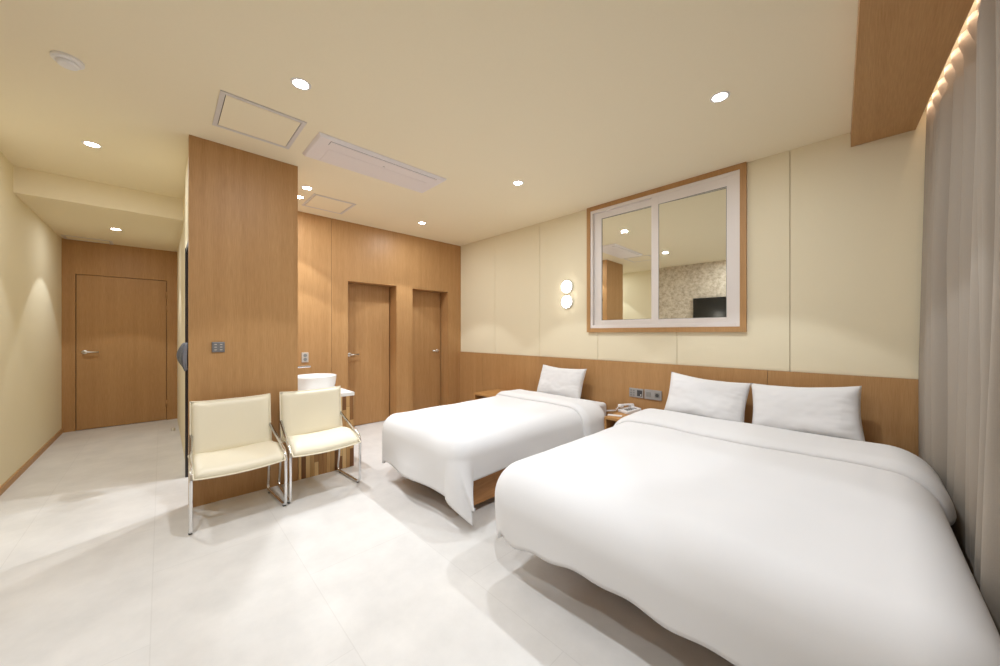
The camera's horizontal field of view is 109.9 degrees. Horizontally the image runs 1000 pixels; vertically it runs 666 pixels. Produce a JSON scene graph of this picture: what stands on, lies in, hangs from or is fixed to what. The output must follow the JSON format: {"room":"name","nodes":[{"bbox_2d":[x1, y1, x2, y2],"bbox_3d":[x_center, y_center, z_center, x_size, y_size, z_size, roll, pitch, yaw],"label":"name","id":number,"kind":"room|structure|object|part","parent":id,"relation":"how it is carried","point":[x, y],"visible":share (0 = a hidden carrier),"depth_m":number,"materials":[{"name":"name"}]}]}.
{"room":"hotel room","nodes":[
{"label":"hotel room","id":0,"kind":"room"},
{"bbox_2d":[0,151,61,486],"bbox_3d":[-4.234,-0.085,3.002,0.120,2.670,4.200,0,0,-44],"label":"wall","id":1,"kind":"structure","parent":0,"point":[30,250],"depth_m":3.27,"materials":[{"name":"beige paint"}]},
{"bbox_2d":[0,428,62,495],"bbox_3d":[-4.128,1.222,2.987,0.012,0.055,3.961,0,0,-44],"label":"baseboard","id":2,"kind":"structure","parent":1,"relation":"attached to","point":[19,472],"depth_m":3.25,"materials":[{"name":"brown wood"}]},
{"bbox_2d":[13,166,182,251],"bbox_3d":[-4.468,-1.357,4.166,1.450,0.325,2.200,0,0,-44],"label":"ceiling","id":3,"kind":"structure","parent":0,"point":[70,206],"depth_m":3.53,"materials":[{"name":"beige paint"}]},
{"bbox_2d":[61,235,113,244],"bbox_3d":[-5.241,-1.192,4.471,0.420,0.007,0.240,0,0,-44],"label":"ceiling hatch","id":4,"kind":"object","parent":3,"relation":"attached to","point":[63,236],"visible":1,"depth_m":4.44,"materials":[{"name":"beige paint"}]},
{"bbox_3d":[-5.241,-1.191,4.471,0.360,0.004,0.180,0,0,-44],"label":"lid","id":5,"kind":"part","parent":4,"relation":"part of","materials":[{"name":"beige paint"}]},
{"bbox_2d":[62,238,176,432],"bbox_3d":[-5.115,0.028,4.870,1.405,2.445,0.120,0,0,-44],"label":"wall","id":6,"kind":"structure","parent":0,"point":[78,257],"depth_m":4.66,"materials":[{"name":"brown wood"}]},
{"bbox_2d":[76,274,166,429],"bbox_3d":[-5.126,0.244,4.788,0.851,2.012,0.124,0,0,-44],"label":"door","id":7,"kind":"structure","parent":6,"relation":"in","point":[121,323],"depth_m":4.76,"materials":[{"name":"brown wood"}]},
{"bbox_3d":[-5.320,0.242,4.555,0.152,0.054,0.058,0,0,-44],"label":"handle","id":8,"kind":"part","parent":7,"relation":"part of","materials":[{"name":"metal"}]},
{"bbox_2d":[177,157,187,457],"bbox_3d":[-3.470,-0.085,3.967,0.210,2.670,3.664,0,0,-44],"label":"wall","id":9,"kind":"structure","parent":0,"point":[181,247],"depth_m":3.85,"materials":[{"name":"beige paint"}]},
{"bbox_2d":[176,343,187,370],"bbox_3d":[-2.700,0.200,2.982,0.071,0.240,0.141,0,0,-44],"label":"hanging cloth","id":10,"kind":"object","parent":9,"relation":"hanging from","point":[181,355],"visible":1,"depth_m":2.96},
{"bbox_2d":[185,243,187,477],"bbox_3d":[-2.468,0.255,2.883,0.152,1.990,0.713,0,0,-44],"label":"trim","id":11,"kind":"structure","parent":9,"relation":"attached to","point":[186,248],"depth_m":3.05,"materials":[{"name":"black metal"}]},
{"bbox_2d":[188,135,297,506],"bbox_3d":[-2.000,-0.085,2.777,0.694,2.670,0.089,0,0,-44],"label":"wall partition","id":12,"kind":"structure","parent":0,"point":[243,205],"depth_m":2.71,"materials":[{"name":"brown wood"}]},
{"bbox_2d":[212,342,224,351],"bbox_3d":[-2.097,0.102,2.613,0.076,0.076,0.012,0,0,-44],"label":"light switch","id":13,"kind":"object","parent":12,"relation":"attached to","point":[216,346],"visible":1,"depth_m":2.61,"materials":[{"name":"grey plastic"}]},
{"bbox_2d":[0,419,734,665],"bbox_3d":[-1.249,1.290,3.241,4.800,0.080,8.000,0,0,-44],"label":"floor","id":14,"kind":"structure","parent":0,"point":[100,564],"depth_m":1.77,"materials":[{"name":"tile"}]},
{"bbox_2d":[188,393,286,534],"bbox_3d":[-1.855,0.861,2.474,0.532,0.778,0.463,0,0,-45],"label":"lounge chair","id":15,"kind":"object","parent":14,"relation":"on","point":[230,436],"visible":1,"depth_m":2.50,"materials":[{"name":"beige leather"}]},
{"bbox_3d":[-2.035,0.939,2.311,0.024,0.620,0.440,0,0,-42],"label":"frame","id":16,"kind":"part","parent":15,"relation":"part of","materials":[{"name":"silver metal"}]},
{"bbox_3d":[-1.973,0.672,2.593,0.472,0.392,0.106,0,0,-45],"label":"backrest","id":17,"kind":"part","parent":15,"relation":"part of","materials":[{"name":"beige leather"}]},
{"bbox_3d":[-1.837,0.862,2.456,0.492,0.114,0.405,0,0,-45],"label":"seat","id":18,"kind":"part","parent":15,"relation":"part of","materials":[{"name":"beige leather"}]},
{"bbox_3d":[-1.691,0.939,2.654,0.440,0.620,0.024,0,0,42],"label":"frame","id":19,"kind":"part","parent":15,"relation":"part of","materials":[{"name":"silver metal"}]},
{"bbox_2d":[278,386,360,503],"bbox_3d":[-1.483,0.861,2.875,0.532,0.778,0.463,0,0,-45],"label":"lounge chair","id":20,"kind":"object","parent":14,"relation":"on","point":[310,421],"visible":0.99,"depth_m":2.90,"materials":[{"name":"beige leather"}]},
{"bbox_3d":[-1.663,0.939,2.712,0.024,0.620,0.440,0,0,-42],"label":"frame","id":21,"kind":"part","parent":20,"relation":"part of","materials":[{"name":"silver metal"}]},
{"bbox_3d":[-1.602,0.672,2.994,0.472,0.392,0.106,0,0,-45],"label":"backrest","id":22,"kind":"part","parent":20,"relation":"part of","materials":[{"name":"beige leather"}]},
{"bbox_3d":[-1.466,0.862,2.858,0.492,0.114,0.405,0,0,-45],"label":"seat","id":23,"kind":"part","parent":20,"relation":"part of","materials":[{"name":"beige leather"}]},
{"bbox_3d":[-1.319,0.939,3.055,0.440,0.620,0.024,0,0,42],"label":"frame","id":24,"kind":"part","parent":20,"relation":"part of","materials":[{"name":"silver metal"}]},
{"bbox_2d":[298,386,353,479],"bbox_3d":[-1.766,0.901,3.380,0.476,0.697,0.632,0,0,-44],"label":"vanity cabinet","id":25,"kind":"object","parent":14,"relation":"on","point":[312,465],"visible":0.25,"depth_m":3.19,"materials":[{"name":"brown wood"}]},
{"bbox_2d":[334,386,353,396],"bbox_3d":[-1.766,0.569,3.380,0.476,0.032,0.632,0,0,-44],"label":"countertop","id":26,"kind":"structure","parent":25,"relation":"on","point":[344,392],"depth_m":3.29,"materials":[{"name":"white"}]},
{"bbox_2d":[298,373,335,390],"bbox_3d":[-1.799,0.481,3.405,0.387,0.144,0.387,0,0,-44],"label":"basin","id":27,"kind":"object","parent":26,"relation":"in","point":[318,380],"visible":0.7,"depth_m":3.28,"materials":[{"name":"white ceramic"}]},
{"bbox_2d":[474,389,506,399],"bbox_3d":[0.020,1.024,4.659,0.455,0.452,0.600,0,0,-44],"label":"nightstand","id":28,"kind":"object","parent":14,"relation":"on","point":[484,394],"visible":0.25,"depth_m":4.74,"materials":[{"name":"brown wood"}]},
{"bbox_2d":[473,400,605,504],"bbox_3d":[0.128,0.998,3.426,2.000,0.505,1.005,0,0,-44],"label":"bed","id":29,"kind":"object","parent":14,"relation":"on","point":[483,488],"visible":0.1,"depth_m":2.51,"materials":[{"name":"brown wood"}]},
{"bbox_2d":[382,389,604,525],"bbox_3d":[-0.021,0.932,3.232,1.840,0.556,1.317,0,0,-44],"label":"duvet","id":30,"kind":"object","parent":29,"relation":"on","point":[444,449],"visible":0.97,"depth_m":2.73,"materials":[{"name":"white fabric"}]},
{"bbox_2d":[537,364,586,398],"bbox_3d":[0.696,0.560,4.053,0.206,0.358,0.622,0,0,-42],"label":"pillow","id":31,"kind":"object","parent":29,"relation":"on","point":[565,382],"visible":0.94,"depth_m":3.96,"materials":[{"name":"fabric"}]},
{"bbox_3d":[0.128,0.863,3.426,2.000,0.235,0.905,0,0,-44],"label":"mattress","id":32,"kind":"part","parent":29,"relation":"part of","materials":[{"name":"white fabric"}]},
{"bbox_2d":[604,412,629,429],"bbox_3d":[1.228,1.019,3.406,0.455,0.462,0.220,0,0,-44],"label":"nightstand","id":33,"kind":"object","parent":14,"relation":"on","point":[609,421],"visible":0.15,"depth_m":3.33,"materials":[{"name":"brown wood"}]},
{"bbox_2d":[605,403,640,413],"bbox_3d":[1.223,0.751,3.487,0.309,0.075,0.154,0,0,-16],"label":"telephone","id":34,"kind":"object","parent":33,"relation":"on","point":[631,408],"visible":0.99,"depth_m":3.50,"materials":[{"name":"white plastic"}]},
{"bbox_3d":[1.404,0.998,2.117,1.980,0.505,1.460,0,0,-44],"label":"double bed","id":35,"kind":"object","parent":14,"relation":"on","visible":0},
{"bbox_2d":[664,372,750,422],"bbox_3d":[1.726,0.558,2.963,0.635,0.418,0.224,0,0,43],"label":"pillow","id":36,"kind":"object","parent":35,"relation":"on","point":[722,400],"visible":0.89,"depth_m":2.88,"materials":[{"name":"fabric"}]},
{"bbox_2d":[495,408,999,665],"bbox_3d":[1.182,0.888,1.958,1.920,0.470,1.790,0,0,-44],"label":"duvet","id":37,"kind":"object","parent":35,"relation":"on","point":[749,544],"visible":1,"depth_m":1.30,"materials":[{"name":"white fabric"}]},
{"bbox_2d":[751,383,864,440],"bbox_3d":[2.155,0.556,2.502,0.233,0.415,0.642,0,0,-41],"label":"pillow","id":38,"kind":"object","parent":35,"relation":"on","point":[826,411],"visible":0.86,"depth_m":2.41,"materials":[{"name":"fabric"}]},
{"bbox_2d":[298,211,460,415],"bbox_3d":[-1.893,-0.085,4.714,3.217,2.670,0.300,0,0,-44],"label":"wall","id":39,"kind":"structure","parent":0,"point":[333,254],"depth_m":4.73,"materials":[{"name":"brown wood"}]},
{"bbox_2d":[302,352,308,362],"bbox_3d":[-2.287,0.282,4.118,0.072,0.116,0.012,0,0,-44],"label":"power outlet","id":40,"kind":"object","parent":39,"relation":"attached to","point":[305,356],"visible":1,"depth_m":4.12,"materials":[{"name":"white plastic"}]},
{"bbox_2d":[348,283,388,425],"bbox_3d":[-1.834,0.291,4.837,0.660,1.918,0.118,0,0,-44],"label":"door","id":41,"kind":"structure","parent":39,"relation":"attached to","point":[368,306],"depth_m":4.85,"materials":[{"name":"brown wood"}]},
{"bbox_2d":[413,291,439,410],"bbox_3d":[-1.188,0.298,5.460,0.615,1.903,0.118,0,0,-44],"label":"door","id":42,"kind":"structure","parent":39,"relation":"attached to","point":[426,305],"depth_m":5.49,"materials":[{"name":"brown wood"}]},
{"bbox_2d":[0,0,976,245],"bbox_3d":[-0.485,-1.470,2.449,4.800,0.100,5.800,0,0,-44],"label":"ceiling","id":43,"kind":"structure","parent":0,"point":[586,104],"depth_m":2.06,"materials":[{"name":"beige paint"}]},
{"bbox_2d":[50,50,84,70],"bbox_3d":[-2.238,-1.401,1.818,0.116,0.039,0.116,0,0,-44],"label":"smoke detector","id":44,"kind":"object","parent":43,"relation":"attached to","point":[63,59],"visible":1,"depth_m":1.80,"materials":[{"name":"white plastic"}]},
{"bbox_2d":[81,141,101,147],"bbox_3d":[-3.066,-1.418,2.638,0.104,0.004,0.104,0,0,-44],"label":"recessed light","id":45,"kind":"object","parent":43,"relation":"in","point":[91,144],"visible":1,"depth_m":2.64,"materials":[{"name":"white plastic"}]},
{"bbox_2d":[84,142,99,146],"bbox_3d":[-3.066,-1.419,2.638,0.077,0.001,0.077,0,0,-44],"label":"diffuser","id":46,"kind":"object","parent":45,"relation":"attached to","point":[91,144],"depth_m":2.64,"materials":[{"name":"white"}]},
{"bbox_2d":[212,90,306,148],"bbox_3d":[-1.626,-1.417,2.371,0.458,0.007,0.470,0,0,-44],"label":"ceiling hatch","id":47,"kind":"object","parent":43,"relation":"attached to","point":[233,113],"visible":1,"depth_m":2.34,"materials":[{"name":"beige paint"}]},
{"bbox_2d":[290,77,310,90],"bbox_3d":[-1.133,-1.418,1.998,0.104,0.004,0.104,0,0,-44],"label":"recessed light","id":48,"kind":"object","parent":43,"relation":"in","point":[299,83],"visible":1,"depth_m":1.99,"materials":[{"name":"white plastic"}]},
{"bbox_2d":[293,79,308,88],"bbox_3d":[-1.133,-1.419,1.998,0.077,0.001,0.077,0,0,-44],"label":"diffuser","id":49,"kind":"object","parent":48,"relation":"attached to","point":[298,83],"depth_m":1.99,"materials":[{"name":"white"}]},
{"bbox_2d":[301,186,312,189],"bbox_3d":[-1.884,-1.418,3.427,0.104,0.004,0.104,0,0,-44],"label":"recessed light","id":50,"kind":"object","parent":43,"relation":"in","point":[302,187],"visible":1,"depth_m":3.42,"materials":[{"name":"white plastic"}]},
{"bbox_2d":[302,194,355,213],"bbox_3d":[-1.885,-1.417,3.864,0.430,0.007,0.440,0,0,-44],"label":"ceiling hatch","id":51,"kind":"object","parent":43,"relation":"attached to","point":[316,201],"visible":1,"depth_m":3.85,"materials":[{"name":"beige paint"}]},
{"bbox_2d":[302,132,445,192],"bbox_3d":[-1.025,-1.407,2.998,1.090,0.027,0.418,0,0,-44],"label":"air conditioner","id":52,"kind":"object","parent":43,"relation":"attached to","point":[325,148],"visible":1,"depth_m":2.89,"materials":[{"name":"white plastic"}]},
{"bbox_2d":[319,149,425,189],"bbox_3d":[-1.072,-1.398,3.047,0.860,0.004,0.235,0,0,-44],"label":"grille","id":53,"kind":"object","parent":52,"relation":"attached to","point":[330,156],"depth_m":2.99,"materials":[{"name":"white plastic"}]},
{"bbox_2d":[513,181,523,185],"bbox_3d":[0.170,-1.418,3.313,0.104,0.004,0.104,0,0,-44],"label":"recessed light","id":54,"kind":"object","parent":43,"relation":"in","point":[517,183],"visible":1,"depth_m":3.30,"materials":[{"name":"white plastic"}]},
{"bbox_2d":[710,91,729,102],"bbox_3d":[1.321,-1.418,2.108,0.104,0.004,0.104,0,0,-44],"label":"recessed light","id":55,"kind":"object","parent":43,"relation":"in","point":[720,96],"visible":1,"depth_m":2.10,"materials":[{"name":"white plastic"}]},
{"bbox_2d":[713,93,726,100],"bbox_3d":[1.321,-1.419,2.108,0.077,0.001,0.077,0,0,-44],"label":"diffuser","id":56,"kind":"object","parent":55,"relation":"attached to","point":[718,96],"depth_m":2.11,"materials":[{"name":"white"}]},
{"bbox_2d":[851,0,973,146],"bbox_3d":[1.085,-1.368,0.747,0.404,0.104,4.427,0,0,44],"label":"ceiling soffit","id":57,"kind":"object","parent":43,"relation":"attached to","point":[903,47],"visible":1,"depth_m":1.68,"materials":[{"name":"brown wood"}]},
{"bbox_2d":[918,0,999,634],"bbox_3d":[1.276,-0.087,0.706,0.222,2.630,4.122,0,0,45],"label":"curtain","id":58,"kind":"object","parent":57,"relation":"hanging from","point":[959,370],"visible":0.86,"depth_m":1.65,"materials":[{"name":"grey fabric"}]},
{"bbox_2d":[461,110,926,378],"bbox_3d":[1.103,-0.085,4.007,0.140,2.670,5.678,0,0,-44],"label":"wall","id":59,"kind":"structure","parent":0,"point":[835,228],"depth_m":2.70,"materials":[{"name":"beige paint"}]},
{"bbox_2d":[562,280,572,292],"bbox_3d":[0.798,-0.557,4.189,0.045,0.152,0.152,0,0,-44],"label":"wall sconce","id":60,"kind":"object","parent":59,"relation":"attached to","point":[567,286],"visible":1,"depth_m":4.16,"materials":[{"name":"white plastic"}]},
{"bbox_2d":[562,295,572,307],"bbox_3d":[0.798,-0.377,4.189,0.045,0.152,0.152,0,0,-44],"label":"wall sconce","id":61,"kind":"object","parent":59,"relation":"attached to","point":[567,301],"visible":1,"depth_m":4.16,"materials":[{"name":"white plastic"}]},
{"bbox_2d":[629,388,643,397],"bbox_3d":[1.386,0.605,3.571,0.014,0.092,0.148,0,0,-44],"label":"panel","id":62,"kind":"object","parent":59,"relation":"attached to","point":[633,392],"visible":1,"depth_m":3.56,"materials":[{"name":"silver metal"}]},
{"bbox_2d":[644,389,661,400],"bbox_3d":[1.503,0.605,3.449,0.014,0.096,0.168,0,0,-44],"label":"panel","id":63,"kind":"object","parent":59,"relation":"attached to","point":[648,394],"visible":1,"depth_m":3.44,"materials":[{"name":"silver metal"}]},
{"bbox_2d":[587,162,746,331],"bbox_3d":[1.537,-0.716,3.470,0.076,1.407,1.512,0,0,-44],"label":"window","id":64,"kind":"structure","parent":59,"relation":"in","point":[672,257],"depth_m":3.33,"materials":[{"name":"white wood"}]},
{"bbox_3d":[1.321,-0.718,3.711,0.018,1.253,0.720,0,0,-44],"label":"sash","id":65,"kind":"part","parent":64,"relation":"part of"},
{"bbox_3d":[1.336,-0.710,3.703,0.004,1.135,0.576,0,0,-45],"label":"pane","id":66,"kind":"part","parent":64,"relation":"part of","materials":[{"name":"clear glass"}]},
{"bbox_3d":[1.756,-0.701,3.228,0.581,1.129,0.004,0,0,44],"label":"pane","id":67,"kind":"part","parent":64,"relation":"part of","materials":[{"name":"clear glass"}]},
{"bbox_3d":[1.752,-0.718,3.224,0.020,1.261,0.715,0,0,-44],"label":"sash","id":68,"kind":"part","parent":64,"relation":"part of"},
{"bbox_2d":[460,352,918,456],"bbox_3d":[1.153,0.772,3.847,0.034,0.955,5.178,0,0,-44],"label":"headboard","id":69,"kind":"object","parent":59,"relation":"attached to","point":[889,406],"depth_m":3.38,"materials":[{"name":"brown wood"}]}
]}

